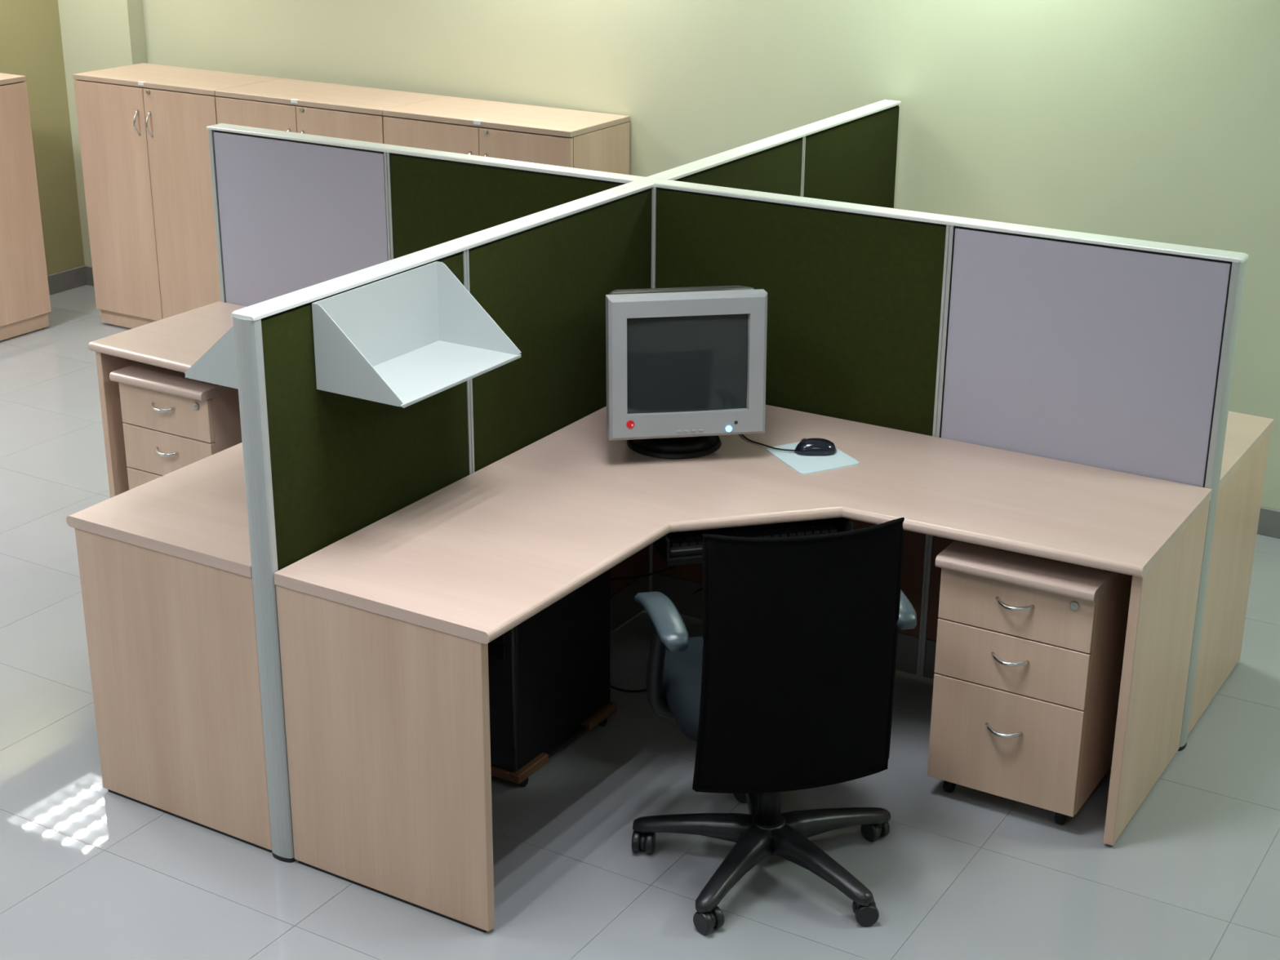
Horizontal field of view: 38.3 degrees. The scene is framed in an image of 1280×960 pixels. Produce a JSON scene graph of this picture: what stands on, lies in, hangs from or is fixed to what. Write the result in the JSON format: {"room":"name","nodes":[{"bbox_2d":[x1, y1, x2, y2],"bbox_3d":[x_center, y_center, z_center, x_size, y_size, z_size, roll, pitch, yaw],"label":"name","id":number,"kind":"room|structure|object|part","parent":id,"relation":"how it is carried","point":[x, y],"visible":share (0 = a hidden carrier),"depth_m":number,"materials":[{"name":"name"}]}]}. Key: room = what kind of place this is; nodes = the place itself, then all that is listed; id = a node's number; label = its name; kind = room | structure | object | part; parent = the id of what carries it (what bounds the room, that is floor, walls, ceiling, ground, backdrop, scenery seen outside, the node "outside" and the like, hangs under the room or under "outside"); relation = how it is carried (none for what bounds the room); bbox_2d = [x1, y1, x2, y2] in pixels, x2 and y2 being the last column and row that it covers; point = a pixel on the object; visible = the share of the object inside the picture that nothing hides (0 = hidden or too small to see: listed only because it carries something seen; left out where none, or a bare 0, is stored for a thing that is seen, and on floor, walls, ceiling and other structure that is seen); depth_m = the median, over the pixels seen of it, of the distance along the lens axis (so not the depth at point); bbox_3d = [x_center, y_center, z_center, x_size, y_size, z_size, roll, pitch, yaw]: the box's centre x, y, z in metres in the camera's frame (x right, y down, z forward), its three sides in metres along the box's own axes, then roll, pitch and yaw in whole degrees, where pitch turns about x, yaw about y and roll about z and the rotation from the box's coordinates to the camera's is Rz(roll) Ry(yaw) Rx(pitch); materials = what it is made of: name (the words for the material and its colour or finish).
{"room":"workspace","nodes":[
{"label":"workspace","id":0,"kind":"room"},
{"bbox_2d":[0,0,84,275],"bbox_3d":[-5.099,-0.946,5.489,0.120,2.670,9.500,12,24,29],"label":"wall","id":1,"kind":"structure","parent":0,"point":[31,46],"depth_m":8.99,"materials":[{"name":"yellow paint"}]},
{"bbox_2d":[47,265,86,294],"bbox_3d":[-5.108,0.284,5.816,0.013,0.098,8.880,12,24,29],"label":"baseboard","id":2,"kind":"structure","parent":1,"relation":"attached to","point":[68,279],"depth_m":9.27,"materials":[{"name":"grey tile"}]},
{"bbox_2d":[57,0,147,266],"bbox_3d":[-2.562,-2.220,8.915,0.485,2.670,0.220,12,24,29],"label":"column","id":3,"kind":"structure","parent":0,"point":[96,34],"depth_m":8.85,"materials":[{"name":"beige paint"}]},
{"bbox_2d":[84,265,93,285],"bbox_3d":[-2.622,-0.999,9.264,0.465,0.098,0.013,12,24,29],"label":"baseboard","id":4,"kind":"structure","parent":3,"relation":"attached to","point":[88,269],"depth_m":9.35,"materials":[{"name":"grey tile"}]},
{"bbox_2d":[0,284,1279,959],"bbox_3d":[-1.031,1.173,3.844,9.625,0.120,9.799,12,24,29],"label":"floor","id":5,"kind":"structure","parent":0,"point":[88,871],"depth_m":4.45,"materials":[{"name":"grey tile"}]},
{"bbox_2d":[0,72,51,341],"bbox_3d":[-3.152,-1.165,8.180,0.488,1.166,0.888,12,24,29],"label":"storage cabinet","id":6,"kind":"object","parent":5,"relation":"on","point":[24,295],"visible":1,"depth_m":8.35,"materials":[{"name":"brown wood"}]},
{"bbox_2d":[66,301,271,852],"bbox_3d":[-1.155,0.145,5.337,1.642,0.750,1.650,12,24,29],"label":"desk","id":7,"kind":"object","parent":5,"relation":"on","point":[164,562],"visible":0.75,"depth_m":4.44,"materials":[{"name":"brown wood"}]},
{"bbox_3d":[-1.565,-0.160,6.164,0.025,0.712,0.566,12,24,29],"label":"panel","id":8,"kind":"part","parent":7,"relation":"part of","materials":[{"name":"brown wood"}]},
{"bbox_2d":[66,301,252,577],"bbox_3d":[-1.152,-0.193,5.210,1.642,0.028,1.650,12,24,29],"label":"countertop","id":9,"kind":"structure","parent":7,"relation":"on","point":[197,512],"depth_m":4.54,"materials":[{"name":"brown wood"}]},
{"bbox_3d":[-1.113,0.497,4.431,0.566,0.712,0.025,12,24,29],"label":"panel","id":10,"kind":"part","parent":7,"relation":"part of","materials":[{"name":"brown wood"}]},
{"bbox_2d":[109,362,242,489],"bbox_3d":[-1.371,-0.060,5.990,0.387,0.668,0.492,12,24,29],"label":"drawer pedestal","id":11,"kind":"object","parent":5,"relation":"on","point":[173,421],"visible":0.33,"depth_m":5.74,"materials":[{"name":"brown wood"}]},
{"bbox_3d":[-1.478,0.127,5.873,0.377,0.287,0.018,12,24,29],"label":"drawer","id":12,"kind":"part","parent":11,"relation":"part of","materials":[{"name":"brown wood"}]},
{"bbox_3d":[-1.487,-0.222,5.720,0.097,0.016,0.034,12,24,29],"label":"handle","id":13,"kind":"part","parent":11,"relation":"part of","materials":[{"name":"silver metal"}]},
{"bbox_3d":[-1.475,-0.215,5.744,0.377,0.138,0.018,12,24,29],"label":"drawer","id":14,"kind":"part","parent":11,"relation":"part of","materials":[{"name":"brown wood"}]},
{"bbox_3d":[-1.488,-0.085,5.772,0.097,0.016,0.034,12,24,29],"label":"handle","id":15,"kind":"part","parent":11,"relation":"part of","materials":[{"name":"silver metal"}]},
{"bbox_3d":[-1.476,-0.079,5.796,0.377,0.146,0.018,12,24,29],"label":"drawer","id":16,"kind":"part","parent":11,"relation":"part of","materials":[{"name":"brown wood"}]},
{"bbox_2d":[72,62,279,328],"bbox_3d":[-2.085,-1.257,8.447,0.853,1.166,0.464,12,24,29],"label":"storage cabinet","id":17,"kind":"object","parent":5,"relation":"on","point":[143,131],"visible":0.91,"depth_m":8.27,"materials":[{"name":"brown wood"}]},
{"bbox_3d":[-2.365,-1.264,8.389,0.426,1.060,0.018,12,24,29],"label":"door","id":18,"kind":"part","parent":17,"relation":"part of","materials":[{"name":"brown wood"}]},
{"bbox_3d":[-2.225,-1.577,8.152,0.011,0.118,0.037,12,24,29],"label":"handle","id":19,"kind":"part","parent":17,"relation":"part of","materials":[{"name":"silver metal"}]},
{"bbox_3d":[-2.184,-1.739,8.090,0.034,0.016,0.014,12,24,29],"label":"strike plate","id":20,"kind":"part","parent":17,"relation":"part of","materials":[{"name":"white plastic"}]},
{"bbox_3d":[-2.161,-1.563,8.116,0.011,0.118,0.037,12,24,29],"label":"handle","id":21,"kind":"part","parent":17,"relation":"part of","materials":[{"name":"silver metal"}]},
{"bbox_3d":[-1.999,-1.184,8.183,0.422,1.060,0.018,12,24,29],"label":"door","id":22,"kind":"part","parent":17,"relation":"part of","materials":[{"name":"brown wood"}]},
{"bbox_2d":[214,78,444,143],"bbox_3d":[-1.330,-1.092,8.022,0.904,1.166,0.464,12,24,29],"label":"storage cabinet","id":23,"kind":"object","parent":5,"relation":"on","point":[353,113],"visible":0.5,"depth_m":7.73,"materials":[{"name":"brown wood"}]},
{"bbox_3d":[-1.623,-1.101,7.971,0.446,1.060,0.018,12,24,29],"label":"door","id":24,"kind":"part","parent":23,"relation":"part of","materials":[{"name":"brown wood"}]},
{"bbox_3d":[-1.434,-1.574,7.668,0.034,0.016,0.014,12,24,29],"label":"strike plate","id":25,"kind":"part","parent":23,"relation":"part of","materials":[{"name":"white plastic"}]},
{"bbox_3d":[-1.236,-1.016,7.753,0.454,1.060,0.018,12,24,29],"label":"door","id":26,"kind":"part","parent":23,"relation":"part of","materials":[{"name":"brown wood"}]},
{"bbox_2d":[382,96,629,174],"bbox_3d":[-0.552,-0.921,7.584,0.906,1.166,0.464,12,24,29],"label":"storage cabinet","id":27,"kind":"object","parent":5,"relation":"on","point":[548,135],"visible":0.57,"depth_m":7.27,"materials":[{"name":"brown wood"}]},
{"bbox_3d":[-0.835,-0.928,7.527,0.472,1.060,0.018,12,24,29],"label":"door","id":28,"kind":"part","parent":27,"relation":"part of","materials":[{"name":"brown wood"}]},
{"bbox_3d":[-0.634,-1.399,7.218,0.034,0.016,0.014,12,24,29],"label":"strike plate","id":29,"kind":"part","parent":27,"relation":"part of","materials":[{"name":"white plastic"}]},
{"bbox_3d":[-0.446,-0.843,7.309,0.428,1.060,0.018,12,24,29],"label":"door","id":30,"kind":"part","parent":27,"relation":"part of","materials":[{"name":"brown wood"}]},
{"bbox_2d":[490,701,616,786],"bbox_3d":[-0.280,0.682,4.910,0.224,0.056,0.470,12,24,29],"label":"trolley","id":31,"kind":"object","parent":5,"relation":"on","point":[520,777],"visible":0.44,"depth_m":4.82,"materials":[{"name":"brown wood"}]},
{"bbox_3d":[-0.393,0.734,4.729,0.160,0.026,0.030,12,24,29],"label":"rail","id":32,"kind":"part","parent":31,"relation":"part of","materials":[{"name":"brown wood"}]},
{"bbox_2d":[488,568,610,771],"bbox_3d":[-0.281,0.450,4.817,0.196,0.445,0.462,12,24,29],"label":"computer tower","id":33,"kind":"object","parent":31,"relation":"on","point":[549,673],"visible":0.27,"depth_m":4.72,"materials":[{"name":"black plastic"}]},
{"bbox_3d":[-0.394,0.515,4.643,0.196,0.441,0.016,12,24,29],"label":"panel","id":34,"kind":"part","parent":33,"relation":"part of","materials":[{"name":"black plastic"}]},
{"bbox_3d":[-0.280,0.676,4.908,0.200,0.010,0.408,12,24,29],"label":"board","id":35,"kind":"part","parent":31,"relation":"part of","materials":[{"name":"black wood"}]},
{"bbox_2d":[609,684,646,692],"bbox_3d":[0.081,0.503,5.280,0.071,0.108,0.626,14,24,31],"label":"cable","id":36,"kind":"object","parent":5,"relation":"on","point":[611,686],"visible":0.27,"depth_m":5.13,"materials":[{"name":"black plastic"}]},
{"bbox_2d":[206,99,1248,862],"bbox_3d":[0.028,-0.231,5.516,2.435,1.343,2.454,-5,21,-13],"label":"screen","id":37,"kind":"object","parent":5,"relation":"on","point":[1116,353],"visible":0.57,"depth_m":4.90,"materials":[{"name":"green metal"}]},
{"bbox_2d":[184,325,238,389],"bbox_3d":[-0.814,-0.370,4.287,0.243,0.200,0.452,12,24,29],"label":"shelf","id":38,"kind":"object","parent":37,"relation":"hanging from","point":[217,366],"visible":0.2,"depth_m":4.13,"materials":[{"name":"grey metal"}]},
{"bbox_3d":[-1.403,-0.543,6.312,0.026,1.320,0.065,12,24,29],"label":"post","id":39,"kind":"part","parent":37,"relation":"part of","materials":[{"name":"grey metal"}]},
{"bbox_3d":[-0.845,0.272,4.161,0.065,1.320,0.026,12,24,29],"label":"post","id":40,"kind":"part","parent":37,"relation":"part of","materials":[{"name":"grey metal"}]},
{"bbox_3d":[-0.625,-0.167,4.327,0.008,0.596,0.726,12,24,29],"label":"fabric panel","id":41,"kind":"part","parent":37,"relation":"part of","materials":[{"name":"green fabric"}]},
{"bbox_2d":[311,261,521,408],"bbox_3d":[-0.501,-0.340,4.212,0.243,0.200,0.452,12,24,29],"label":"shelf","id":42,"kind":"object","parent":37,"relation":"hanging from","point":[406,339],"visible":1,"depth_m":4.28,"materials":[{"name":"grey metal"}]},
{"bbox_3d":[-0.604,-0.364,4.270,0.002,0.196,0.450,12,24,29],"label":"plate","id":43,"kind":"part","parent":42,"relation":"part of","materials":[{"name":"grey metal"}]},
{"bbox_3d":[-0.502,-0.249,4.247,0.243,0.002,0.450,12,24,29],"label":"shelf plate","id":44,"kind":"part","parent":42,"relation":"part of","materials":[{"name":"grey metal"}]},
{"bbox_3d":[-0.704,-1.013,5.686,1.642,0.010,0.068,12,24,29],"label":"cap rail","id":45,"kind":"part","parent":37,"relation":"part of","materials":[{"name":"silver metal"}]},
{"bbox_3d":[-0.417,-0.595,4.583,0.068,0.010,1.656,12,24,29],"label":"cap rail","id":46,"kind":"part","parent":37,"relation":"part of","materials":[{"name":"silver metal"}]},
{"bbox_3d":[-0.396,-0.643,5.593,0.882,0.596,0.008,12,24,29],"label":"fabric panel","id":47,"kind":"part","parent":37,"relation":"part of","materials":[{"name":"green fabric"}]},
{"bbox_3d":[-0.198,-0.414,4.989,0.008,0.596,0.882,12,24,29],"label":"fabric panel","id":48,"kind":"part","parent":37,"relation":"part of","materials":[{"name":"green fabric"}]},
{"bbox_3d":[-0.202,0.140,5.198,0.008,0.580,0.882,12,24,29],"label":"panel","id":49,"kind":"part","parent":37,"relation":"part of","materials":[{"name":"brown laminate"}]},
{"bbox_3d":[0.024,-0.224,5.512,0.081,1.332,0.081,12,24,29],"label":"post","id":50,"kind":"part","parent":37,"relation":"part of","materials":[{"name":"grey metal"}]},
{"bbox_3d":[0.295,-0.699,5.755,0.008,0.596,0.882,12,24,29],"label":"fabric panel","id":51,"kind":"part","parent":37,"relation":"part of","materials":[{"name":"green fabric"}]},
{"bbox_3d":[0.477,-1.112,5.971,0.068,0.010,1.668,12,24,29],"label":"cap rail","id":52,"kind":"part","parent":37,"relation":"part of","materials":[{"name":"silver metal"}]},
{"bbox_3d":[0.417,0.090,5.342,0.882,0.580,0.008,12,24,29],"label":"panel","id":53,"kind":"part","parent":37,"relation":"part of","materials":[{"name":"black fabric"}]},
{"bbox_3d":[0.421,-0.464,5.134,0.882,0.596,0.008,12,24,29],"label":"fabric panel","id":54,"kind":"part","parent":37,"relation":"part of","materials":[{"name":"green fabric"}]},
{"bbox_3d":[0.731,-0.951,6.431,0.008,0.596,0.760,12,24,29],"label":"fabric panel","id":55,"kind":"part","parent":37,"relation":"part of","materials":[{"name":"green fabric"}]},
{"bbox_3d":[1.119,0.244,4.947,0.714,0.580,0.008,12,24,29],"label":"panel","id":56,"kind":"part","parent":37,"relation":"part of","materials":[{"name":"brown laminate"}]},
{"bbox_3d":[0.761,-0.692,4.862,1.644,0.010,0.068,12,24,29],"label":"cap rail","id":57,"kind":"part","parent":37,"relation":"part of","materials":[{"name":"silver metal"}]},
{"bbox_3d":[1.453,0.084,4.705,0.026,1.320,0.065,12,24,29],"label":"post","id":58,"kind":"part","parent":37,"relation":"part of","materials":[{"name":"grey metal"}]},
{"bbox_2d":[273,404,1212,932],"bbox_3d":[0.310,0.466,4.513,1.642,0.750,1.650,12,24,29],"label":"desk","id":59,"kind":"object","parent":5,"relation":"on","point":[386,629],"visible":0.93,"depth_m":4.31,"materials":[{"name":"brown wood"}]},
{"bbox_3d":[-0.570,0.616,4.126,0.566,0.712,0.025,12,24,29],"label":"panel","id":60,"kind":"part","parent":59,"relation":"part of","materials":[{"name":"brown wood"}]},
{"bbox_2d":[610,564,678,580],"bbox_3d":[0.024,0.105,5.045,0.436,0.386,0.089,-11,24,-28],"label":"cable","id":61,"kind":"object","parent":59,"relation":"hanging from","point":[672,566],"visible":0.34,"depth_m":5.15,"materials":[{"name":"black plastic"}]},
{"bbox_2d":[605,285,767,459],"bbox_3d":[0.092,-0.312,4.871,0.407,0.451,0.408,-3,21,-9],"label":"monitor","id":62,"kind":"object","parent":59,"relation":"on","point":[686,367],"visible":1,"depth_m":4.69,"materials":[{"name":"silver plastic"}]},
{"bbox_2d":[692,586,702,594],"bbox_3d":[0.249,0.199,5.193,0.048,0.533,0.613,-4,21,-12],"label":"cable","id":63,"kind":"object","parent":59,"relation":"hanging from","point":[700,588],"visible":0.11,"depth_m":5.52,"materials":[{"name":"black plastic"}]},
{"bbox_2d":[273,404,1212,644],"bbox_3d":[0.312,0.128,4.386,1.642,0.028,1.650,12,24,29],"label":"countertop","id":64,"kind":"structure","parent":59,"relation":"on","point":[476,557],"depth_m":4.49,"materials":[{"name":"brown wood"}]},
{"bbox_2d":[666,518,840,557],"bbox_3d":[0.269,0.131,4.553,0.444,0.026,0.160,-5,21,-13],"label":"keyboard","id":65,"kind":"object","parent":59,"relation":"on","point":[682,544],"visible":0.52,"depth_m":4.53,"materials":[{"name":"black plastic"}]},
{"bbox_2d":[653,517,853,565],"bbox_3d":[0.269,0.122,4.550,0.470,0.063,0.209,-5,21,-13],"label":"keyboard tray","id":66,"kind":"object","parent":59,"relation":"on","point":[843,524],"depth_m":4.45,"materials":[{"name":"black plastic"}]},
{"bbox_2d":[767,441,858,474],"bbox_3d":[0.450,-0.062,4.849,0.182,0.004,0.220,-9,23,-24],"label":"mouse pad","id":67,"kind":"object","parent":59,"relation":"on","point":[802,464],"visible":0.77,"depth_m":4.81,"materials":[{"name":"white"}]},
{"bbox_2d":[741,434,836,455],"bbox_3d":[0.276,-0.178,5.095,0.142,0.041,0.701,-13,24,-31],"label":"computer mouse","id":68,"kind":"object","parent":67,"relation":"on","point":[806,446],"visible":0.81,"depth_m":4.85,"materials":[{"name":"black plastic"}]},
{"bbox_3d":[1.280,0.465,4.563,0.025,0.712,0.566,12,24,29],"label":"panel","id":69,"kind":"part","parent":59,"relation":"part of","materials":[{"name":"brown wood"}]},
{"bbox_2d":[631,517,916,934],"bbox_3d":[0.310,0.468,4.239,0.630,0.938,0.636,-4,21,-12],"label":"office chair","id":70,"kind":"object","parent":5,"relation":"on","point":[788,684],"visible":1,"depth_m":4.01,"materials":[{"name":"black fabric"}]},
{"bbox_3d":[0.081,0.441,4.142,0.105,0.294,0.192,-4,21,-12],"label":"armrest","id":71,"kind":"part","parent":70,"relation":"part of","materials":[{"name":"black plastic"}]},
{"bbox_3d":[0.288,0.474,4.295,0.476,0.080,0.456,-4,21,-12],"label":"seat","id":72,"kind":"part","parent":70,"relation":"part of","materials":[{"name":"black fabric"}]},
{"bbox_3d":[0.134,0.819,4.389,0.306,0.070,0.068,5,21,12],"label":"leg","id":73,"kind":"part","parent":70,"relation":"part of","materials":[{"name":"black plastic"}]},
{"bbox_3d":[0.213,0.886,4.213,0.068,0.070,0.306,12,24,29],"label":"leg","id":74,"kind":"part","parent":70,"relation":"part of","materials":[{"name":"black plastic"}]},
{"bbox_3d":[0.288,0.773,4.513,0.068,0.070,0.306,-1,21,-5],"label":"leg","id":75,"kind":"part","parent":70,"relation":"part of","materials":[{"name":"black plastic"}]},
{"bbox_3d":[0.348,0.392,3.997,0.446,0.616,0.079,-4,21,-12],"label":"backrest","id":76,"kind":"part","parent":70,"relation":"part of","materials":[{"name":"black fabric"}]},
{"bbox_3d":[0.416,0.881,4.230,0.068,0.070,0.306,-17,27,-38],"label":"leg","id":77,"kind":"part","parent":70,"relation":"part of","materials":[{"name":"black plastic"}]},
{"bbox_3d":[0.462,0.811,4.416,0.306,0.070,0.068,-8,22,-21],"label":"leg","id":78,"kind":"part","parent":70,"relation":"part of","materials":[{"name":"black plastic"}]},
{"bbox_2d":[927,540,1132,825],"bbox_3d":[1.002,0.461,4.655,0.392,0.668,0.492,12,24,29],"label":"drawer pedestal","id":79,"kind":"object","parent":5,"relation":"on","point":[1029,650],"visible":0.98,"depth_m":4.47,"materials":[{"name":"brown wood"}]},
{"bbox_3d":[0.884,0.616,4.504,0.097,0.016,0.034,12,24,29],"label":"handle","id":80,"kind":"part","parent":79,"relation":"part of","materials":[{"name":"silver metal"}]},
{"bbox_3d":[0.895,0.648,4.538,0.382,0.287,0.018,12,24,29],"label":"drawer","id":81,"kind":"part","parent":79,"relation":"part of","materials":[{"name":"brown wood"}]},
{"bbox_3d":[0.885,0.435,4.436,0.097,0.016,0.034,12,24,29],"label":"handle","id":82,"kind":"part","parent":79,"relation":"part of","materials":[{"name":"silver metal"}]},
{"bbox_3d":[0.897,0.442,4.460,0.382,0.146,0.018,12,24,29],"label":"drawer","id":83,"kind":"part","parent":79,"relation":"part of","materials":[{"name":"brown wood"}]},
{"bbox_3d":[0.886,0.299,4.385,0.097,0.016,0.034,12,24,29],"label":"handle","id":84,"kind":"part","parent":79,"relation":"part of","materials":[{"name":"silver metal"}]},
{"bbox_3d":[0.898,0.305,4.409,0.382,0.138,0.018,12,24,29],"label":"drawer","id":85,"kind":"part","parent":79,"relation":"part of","materials":[{"name":"brown wood"}]},
{"bbox_2d":[1187,411,1274,735],"bbox_3d":[1.198,-0.048,5.892,1.642,0.750,1.650,12,24,29],"label":"desk","id":86,"kind":"object","parent":5,"relation":"on","point":[1246,442],"visible":0.27,"depth_m":5.05,"materials":[{"name":"brown wood"}]},
{"bbox_2d":[1218,411,1274,489],"bbox_3d":[1.200,-0.385,5.765,1.642,0.028,1.650,12,24,29],"label":"countertop","id":87,"kind":"structure","parent":86,"relation":"on","point":[1244,432],"depth_m":5.02,"materials":[{"name":"brown wood"}]},
{"bbox_2d":[142,0,1279,510],"bbox_3d":[0.986,-1.362,6.708,13.200,2.670,0.121,14,25,32],"label":"wall","id":88,"kind":"structure","parent":0,"point":[1148,120],"depth_m":6.60,"materials":[{"name":"green paint"}]},
{"bbox_2d":[1257,506,1279,538],"bbox_3d":[2.010,0.108,6.417,10.600,0.098,0.013,14,25,32],"label":"baseboard","id":89,"kind":"structure","parent":88,"relation":"attached to","point":[1268,525],"depth_m":6.32,"materials":[{"name":"grey tile"}]}
]}

